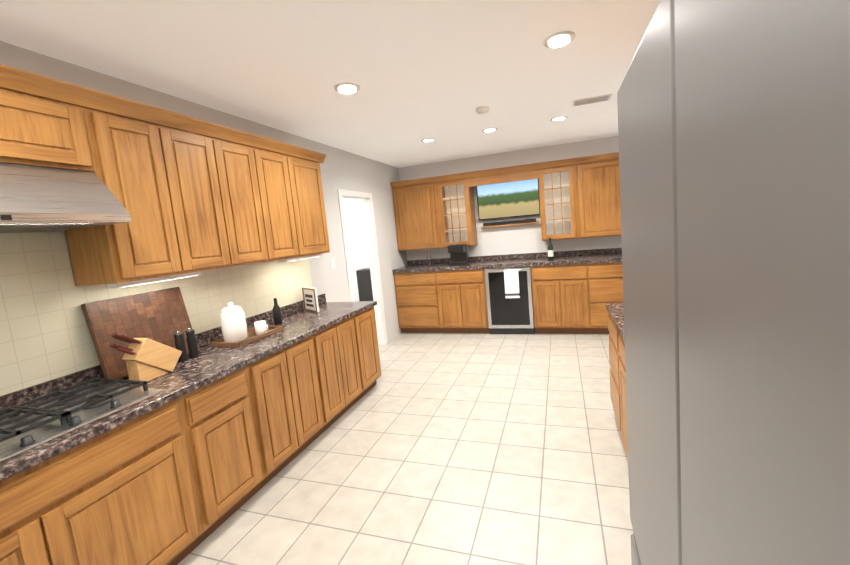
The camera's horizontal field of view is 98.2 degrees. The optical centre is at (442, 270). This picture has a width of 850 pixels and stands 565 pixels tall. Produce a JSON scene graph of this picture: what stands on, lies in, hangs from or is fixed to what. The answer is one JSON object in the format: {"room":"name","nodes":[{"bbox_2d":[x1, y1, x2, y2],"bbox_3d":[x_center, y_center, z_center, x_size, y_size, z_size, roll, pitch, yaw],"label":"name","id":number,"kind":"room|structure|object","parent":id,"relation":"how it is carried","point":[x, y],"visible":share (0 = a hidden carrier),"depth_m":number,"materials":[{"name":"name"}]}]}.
{"room":"kitchen","nodes":[
{"label":"kitchen","id":0,"kind":"room"},
{"bbox_2d":[0,41,406,393],"bbox_3d":[-1.844,0.124,2.667,0.100,2.700,7.800,-3,7,18],"label":"wall","id":1,"kind":"structure","parent":0,"point":[342,169],"depth_m":4.25,"materials":[{"name":"white paint"}]},
{"bbox_2d":[0,284,95,395],"bbox_3d":[-2.143,0.381,1.525,0.004,0.458,1.065,-3,7,18],"label":"backsplash","id":2,"kind":"structure","parent":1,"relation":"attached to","point":[45,335],"depth_m":1.87,"materials":[{"name":"beige tile"}]},
{"bbox_2d":[0,64,103,171],"bbox_3d":[-1.991,-0.645,1.588,0.351,0.390,0.594,-3,7,18],"label":"upper cabinet","id":3,"kind":"object","parent":1,"relation":"attached to","point":[45,121],"depth_m":1.66,"materials":[{"name":"brown wood"}]},
{"bbox_2d":[0,163,131,232],"bbox_3d":[-1.940,-0.287,1.383,0.540,0.270,1.025,-3,7,18],"label":"range hood","id":4,"kind":"object","parent":1,"relation":"attached to","point":[36,199],"visible":1,"depth_m":1.60,"materials":[{"name":"silver metal"}]},
{"bbox_2d":[65,88,195,285],"bbox_3d":[-1.818,-0.429,2.094,0.351,0.960,0.408,-3,7,18],"label":"upper cabinet","id":5,"kind":"object","parent":1,"relation":"attached to","point":[138,152],"depth_m":2.00,"materials":[{"name":"brown wood"}]},
{"bbox_2d":[106,271,200,287],"bbox_3d":[-1.699,0.048,2.198,0.090,0.026,0.480,-3,7,18],"label":"under-cabinet light","id":6,"kind":"object","parent":5,"relation":"attached to","point":[133,283],"visible":0.82,"depth_m":2.12,"materials":[{"name":"white plastic"}]},
{"bbox_2d":[0,293,376,481],"bbox_3d":[-1.767,0.643,1.600,0.648,0.140,5.090,-3,7,18],"label":"countertop","id":7,"kind":"structure","parent":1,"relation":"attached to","point":[209,364],"depth_m":2.10,"materials":[{"name":"stone"}]},
{"bbox_2d":[0,378,166,462],"bbox_3d":[-1.798,0.659,1.480,0.505,0.058,1.000,-3,7,18],"label":"cooktop","id":8,"kind":"object","parent":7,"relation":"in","point":[29,428],"visible":1,"depth_m":1.64,"materials":[{"name":"silver metal"}]},
{"bbox_2d":[81,287,198,382],"bbox_3d":[-1.825,0.364,2.266,0.123,0.452,0.530,-3,7,18],"label":"cutting board","id":9,"kind":"object","parent":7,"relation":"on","point":[161,316],"visible":0.69,"depth_m":2.19,"materials":[{"name":"brown wood"}]},
{"bbox_2d":[109,334,181,380],"bbox_3d":[-1.670,0.461,2.078,0.105,0.295,0.318,-3,7,18],"label":"knife block","id":10,"kind":"object","parent":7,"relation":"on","point":[146,359],"visible":1,"depth_m":2.03,"materials":[{"name":"brown wood"}]},
{"bbox_2d":[174,331,187,362],"bbox_3d":[-1.673,0.479,2.346,0.056,0.198,0.056,-3,7,18],"label":"pepper mill","id":11,"kind":"object","parent":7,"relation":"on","point":[179,342],"visible":0.98,"depth_m":2.33,"materials":[{"name":"black plastic"}]},
{"bbox_2d":[185,328,198,358],"bbox_3d":[-1.642,0.469,2.409,0.056,0.198,0.056,-3,7,18],"label":"pepper mill","id":12,"kind":"object","parent":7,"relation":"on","point":[191,342],"visible":1,"depth_m":2.39,"materials":[{"name":"black plastic"}]},
{"bbox_2d":[209,326,283,346],"bbox_3d":[-1.483,0.494,2.817,0.280,0.030,0.440,-3,7,18],"label":"serving tray","id":13,"kind":"object","parent":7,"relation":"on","point":[252,337],"visible":0.75,"depth_m":2.72,"materials":[{"name":"brown wood"}]},
{"bbox_2d":[220,302,247,341],"bbox_3d":[-1.544,0.370,2.713,0.164,0.290,0.164,-3,7,18],"label":"canister","id":14,"kind":"object","parent":13,"relation":"on","point":[233,323],"visible":1,"depth_m":2.65,"materials":[{"name":"white ceramic"}]},
{"bbox_2d":[254,320,267,334],"bbox_3d":[-1.403,0.440,2.858,0.115,0.095,0.081,-3,7,18],"label":"mug","id":15,"kind":"object","parent":13,"relation":"on","point":[260,326],"visible":0.88,"depth_m":2.83,"materials":[{"name":"white ceramic"}]},
{"bbox_2d":[272,298,282,324],"bbox_3d":[-1.435,0.347,3.183,0.070,0.230,0.070,-3,7,18],"label":"oil bottle","id":16,"kind":"object","parent":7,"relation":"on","point":[277,314],"visible":1,"depth_m":3.16,"materials":[{"name":"black glass"}]},
{"bbox_2d":[302,287,319,312],"bbox_3d":[-1.304,0.281,3.625,0.251,0.230,0.150,-3,7,18],"label":"kitchen sign","id":17,"kind":"object","parent":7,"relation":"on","point":[310,298],"visible":0.96,"depth_m":3.61,"materials":[{"name":"white wood"}]},
{"bbox_2d":[80,258,311,365],"bbox_3d":[-1.690,0.179,2.960,0.004,0.458,1.970,-3,7,18],"label":"backsplash","id":18,"kind":"structure","parent":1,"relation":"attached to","point":[254,287],"depth_m":2.93,"materials":[{"name":"beige tile"}]},
{"bbox_2d":[172,112,243,271],"bbox_3d":[-1.724,-0.472,2.392,0.351,0.960,0.476,-3,7,18],"label":"upper cabinet","id":19,"kind":"object","parent":1,"relation":"attached to","point":[191,194],"depth_m":2.41,"materials":[{"name":"brown wood"}]},
{"bbox_2d":[224,126,275,264],"bbox_3d":[-1.619,-0.518,2.723,0.351,0.960,0.476,-3,7,18],"label":"upper cabinet","id":20,"kind":"object","parent":1,"relation":"attached to","point":[245,150],"depth_m":2.74,"materials":[{"name":"brown wood"}]},
{"bbox_2d":[260,136,307,259],"bbox_3d":[-1.514,-0.566,3.058,0.351,0.960,0.487,-3,7,18],"label":"upper cabinet","id":21,"kind":"object","parent":1,"relation":"attached to","point":[279,158],"depth_m":3.08,"materials":[{"name":"brown wood"}]},
{"bbox_2d":[278,254,321,261],"bbox_3d":[-1.315,-0.124,3.417,0.090,0.026,0.500,-3,7,18],"label":"under-cabinet light","id":22,"kind":"object","parent":21,"relation":"attached to","point":[299,258],"visible":0.82,"depth_m":3.33,"materials":[{"name":"white plastic"}]},
{"bbox_2d":[292,145,329,255],"bbox_3d":[-1.398,-0.617,3.425,0.351,0.960,0.542,-3,7,18],"label":"upper cabinet","id":23,"kind":"object","parent":1,"relation":"attached to","point":[308,173],"depth_m":3.43,"materials":[{"name":"brown wood"}]},
{"bbox_2d":[330,258,334,268],"bbox_3d":[-1.278,-0.089,4.278,0.010,0.120,0.080,-3,7,18],"label":"switch plate","id":24,"kind":"object","parent":1,"relation":"attached to","point":[332,261],"visible":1,"depth_m":4.27,"materials":[{"name":"white plastic"}]},
{"bbox_2d":[337,189,387,344],"bbox_3d":[-1.095,0.045,4.980,0.116,2.205,0.850,-3,7,18],"label":"door frame","id":25,"kind":"structure","parent":1,"relation":"attached to","point":[368,208],"depth_m":5.25,"materials":[{"name":"white wood"}]},
{"bbox_2d":[0,0,659,167],"bbox_3d":[-0.062,-1.356,1.897,9.200,0.100,8.000,-3,7,18],"label":"ceiling","id":26,"kind":"structure","parent":0,"point":[418,71],"depth_m":2.29,"materials":[{"name":"white paint"}]},
{"bbox_2d":[334,83,359,92],"bbox_3d":[-0.699,-1.337,2.692,0.190,0.007,0.190,-3,7,18],"label":"recessed light","id":27,"kind":"object","parent":26,"relation":"in","point":[347,87],"visible":1,"depth_m":2.69,"materials":[{"name":"white"}]},
{"bbox_2d":[421,138,435,142],"bbox_3d":[-0.175,-1.585,4.471,0.190,0.007,0.190,-3,7,18],"label":"recessed light","id":28,"kind":"object","parent":26,"relation":"in","point":[427,140],"visible":1,"depth_m":4.47,"materials":[{"name":"white"}]},
{"bbox_2d":[476,106,489,113],"bbox_3d":[0.373,-1.500,3.432,0.130,0.035,0.130,-3,7,18],"label":"smoke detector","id":29,"kind":"object","parent":26,"relation":"attached to","point":[482,109],"visible":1,"depth_m":3.39,"materials":[{"name":"white plastic"}]},
{"bbox_2d":[482,128,497,132],"bbox_3d":[0.543,-1.621,4.239,0.190,0.007,0.190,-3,7,18],"label":"recessed light","id":30,"kind":"object","parent":26,"relation":"in","point":[487,130],"visible":0.98,"depth_m":4.24,"materials":[{"name":"white"}]},
{"bbox_2d":[550,116,567,121],"bbox_3d":[1.265,-1.657,4.006,0.190,0.007,0.190,-3,7,18],"label":"recessed light","id":31,"kind":"object","parent":26,"relation":"in","point":[558,118],"visible":1,"depth_m":4.00,"materials":[{"name":"white"}]},
{"bbox_2d":[543,31,575,47],"bbox_3d":[0.708,-1.407,2.239,0.190,0.007,0.190,-3,7,18],"label":"recessed light","id":32,"kind":"object","parent":26,"relation":"in","point":[558,39],"visible":1,"depth_m":2.23,"materials":[{"name":"white"}]},
{"bbox_2d":[572,94,611,106],"bbox_3d":[1.398,-1.604,3.464,0.340,0.011,0.180,-3,7,18],"label":"ceiling vent","id":33,"kind":"object","parent":26,"relation":"in","point":[595,99],"visible":0.98,"depth_m":3.44,"materials":[{"name":"white plastic"}]},
{"bbox_2d":[343,198,362,207],"bbox_3d":[-2.004,-0.284,6.363,2.430,2.700,0.100,-3,7,18],"label":"wall","id":34,"kind":"structure","parent":0,"point":[350,202],"depth_m":6.02,"materials":[{"name":"white paint"}]},
{"bbox_2d":[344,206,369,301],"bbox_3d":[-1.466,-0.003,6.147,0.900,2.100,0.058,-3,7,18],"label":"door","id":35,"kind":"structure","parent":34,"relation":"attached to","point":[356,238],"depth_m":6.03,"materials":[{"name":"white"}]},
{"bbox_2d":[177,333,632,564],"bbox_3d":[0.177,1.415,2.212,9.200,0.100,8.000,-3,7,18],"label":"floor","id":36,"kind":"structure","parent":0,"point":[463,449],"depth_m":2.46,"materials":[{"name":"tile"}]},
{"bbox_2d":[0,394,211,564],"bbox_3d":[-1.779,1.171,1.493,0.640,0.880,1.150,-3,7,18],"label":"base cabinet","id":37,"kind":"object","parent":36,"relation":"on","point":[176,481],"depth_m":1.60,"materials":[{"name":"brown wood"}]},
{"bbox_2d":[188,364,267,532],"bbox_3d":[-1.544,1.066,2.240,0.640,0.880,0.430,-3,7,18],"label":"base cabinet","id":38,"kind":"object","parent":36,"relation":"on","point":[225,411],"depth_m":2.14,"materials":[{"name":"brown wood"}]},
{"bbox_2d":[252,343,307,481],"bbox_3d":[-1.422,1.011,2.628,0.640,0.880,0.390,-3,7,18],"label":"base cabinet","id":39,"kind":"object","parent":36,"relation":"on","point":[277,377],"depth_m":2.54,"materials":[{"name":"brown wood"}]},
{"bbox_2d":[296,334,327,445],"bbox_3d":[-1.344,0.976,2.875,0.640,0.880,0.386,-3,7,18],"label":"base cabinet","id":40,"kind":"object","parent":36,"relation":"on","point":[307,352],"depth_m":2.87,"materials":[{"name":"brown wood"}]},
{"bbox_2d":[316,320,351,427],"bbox_3d":[-1.231,0.926,3.232,0.640,0.880,0.368,-3,7,18],"label":"base cabinet","id":41,"kind":"object","parent":36,"relation":"on","point":[333,356],"depth_m":3.16,"materials":[{"name":"brown wood"}]},
{"bbox_2d":[344,313,367,405],"bbox_3d":[-1.148,0.889,3.495,0.640,0.880,0.441,-3,7,18],"label":"base cabinet","id":42,"kind":"object","parent":36,"relation":"on","point":[353,332],"depth_m":3.49,"materials":[{"name":"brown wood"}]},
{"bbox_2d":[356,268,372,300],"bbox_3d":[-1.173,0.508,5.964,0.260,1.080,0.230,-3,7,18],"label":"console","id":43,"kind":"object","parent":36,"relation":"on","point":[364,283],"visible":0.27,"depth_m":5.82,"materials":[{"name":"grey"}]},
{"bbox_2d":[360,306,380,390],"bbox_3d":[-1.051,0.845,3.803,0.640,0.880,0.513,-3,7,18],"label":"base cabinet","id":44,"kind":"object","parent":36,"relation":"on","point":[367,317],"depth_m":3.77,"materials":[{"name":"brown wood"}]},
{"bbox_2d":[394,271,445,332],"bbox_3d":[-0.282,0.470,6.020,0.773,0.990,0.620,-3,7,18],"label":"base cabinet","id":45,"kind":"object","parent":36,"relation":"on","point":[418,294],"depth_m":5.73,"materials":[{"name":"brown wood"}]},
{"bbox_2d":[442,269,488,332],"bbox_3d":[0.376,0.438,5.808,0.747,0.990,0.620,-3,7,18],"label":"base cabinet","id":46,"kind":"object","parent":36,"relation":"on","point":[464,300],"depth_m":5.50,"materials":[{"name":"brown wood"}]},
{"bbox_2d":[484,267,534,334],"bbox_3d":[1.035,0.412,5.552,0.652,0.986,0.603,-3,7,18],"label":"wine cooler","id":47,"kind":"object","parent":36,"relation":"on","point":[510,315],"visible":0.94,"depth_m":5.32,"materials":[{"name":"black glass"}]},
{"bbox_2d":[504,269,519,297],"bbox_3d":[0.982,0.182,5.226,0.200,0.410,0.033,-3,7,18],"label":"hanging towel","id":48,"kind":"object","parent":47,"relation":"hanging from","point":[511,278],"visible":1,"depth_m":5.21,"materials":[{"name":"white fabric"}]},
{"bbox_2d":[531,264,589,333],"bbox_3d":[1.714,0.371,5.377,0.737,0.990,0.620,-3,7,18],"label":"base cabinet","id":49,"kind":"object","parent":36,"relation":"on","point":[571,299],"depth_m":5.08,"materials":[{"name":"brown wood"}]},
{"bbox_2d":[590,262,623,333],"bbox_3d":[2.334,0.341,5.177,0.703,0.990,0.620,-3,7,18],"label":"base cabinet","id":50,"kind":"object","parent":36,"relation":"on","point":[606,279],"depth_m":4.90,"materials":[{"name":"brown wood"}]},
{"bbox_2d":[608,314,627,457],"bbox_3d":[1.557,0.759,2.588,0.640,0.880,0.633,-3,7,18],"label":"base cabinet","id":51,"kind":"object","parent":36,"relation":"on","point":[617,371],"visible":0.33,"depth_m":2.40,"materials":[{"name":"brown wood"}]},
{"bbox_2d":[606,303,624,342],"bbox_3d":[1.294,0.350,1.848,0.648,0.140,2.100,-3,7,18],"label":"countertop","id":52,"kind":"structure","parent":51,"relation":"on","point":[615,311],"depth_m":2.57,"materials":[{"name":"stone"}]},
{"bbox_2d":[617,0,849,564],"bbox_3d":[0.736,0.551,0.428,0.798,1.918,0.890,-3,7,18],"label":"fridge","id":53,"kind":"object","parent":36,"relation":"on","point":[734,137],"visible":1,"depth_m":0.32,"materials":[{"name":"grey metal"}]},
{"bbox_2d":[398,136,621,260],"bbox_3d":[1.044,-0.488,5.849,3.700,2.700,0.100,-3,7,18],"label":"wall","id":54,"kind":"structure","parent":0,"point":[512,239],"depth_m":5.72,"materials":[{"name":"white paint"}]},
{"bbox_2d":[390,176,449,250],"bbox_3d":[-0.363,-0.909,5.993,0.765,1.100,0.351,-3,7,18],"label":"upper cabinet","id":55,"kind":"object","parent":54,"relation":"attached to","point":[420,204],"depth_m":5.81,"materials":[{"name":"brown wood"}]},
{"bbox_2d":[392,248,621,273],"bbox_3d":[0.960,-0.152,5.536,3.494,0.140,0.628,-3,7,18],"label":"countertop","id":56,"kind":"structure","parent":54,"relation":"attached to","point":[595,256],"depth_m":5.48,"materials":[{"name":"stone"}]},
{"bbox_2d":[448,244,468,265],"bbox_3d":[0.232,-0.249,5.578,0.260,0.325,0.240,-3,7,18],"label":"coffee maker","id":57,"kind":"object","parent":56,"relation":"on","point":[458,254],"visible":1,"depth_m":5.55,"materials":[{"name":"black plastic"}]},
{"bbox_2d":[548,238,553,259],"bbox_3d":[1.526,-0.315,5.214,0.077,0.316,0.077,-3,7,18],"label":"wine bottle","id":58,"kind":"object","parent":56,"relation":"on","point":[550,252],"visible":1,"depth_m":5.19,"materials":[{"name":"green glass"}]},
{"bbox_2d":[476,179,539,220],"bbox_3d":[1.007,-1.113,5.685,0.950,0.580,0.062,-3,7,18],"label":"wall-mounted tv","id":59,"kind":"object","parent":54,"relation":"attached to","point":[509,199],"visible":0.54,"depth_m":5.65,"materials":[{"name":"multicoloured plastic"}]},
{"bbox_2d":[481,218,538,227],"bbox_3d":[1.033,-0.744,5.709,0.890,0.070,0.100,-3,7,18],"label":"shelf","id":60,"kind":"object","parent":54,"relation":"attached to","point":[512,222],"visible":1,"depth_m":5.66,"materials":[{"name":"brown wood"}]},
{"bbox_2d":[570,152,620,238],"bbox_3d":[2.242,-1.038,5.154,0.735,1.100,0.351,-3,7,18],"label":"upper cabinet","id":61,"kind":"object","parent":54,"relation":"attached to","point":[579,197],"depth_m":5.02,"materials":[{"name":"brown wood"}]}
]}

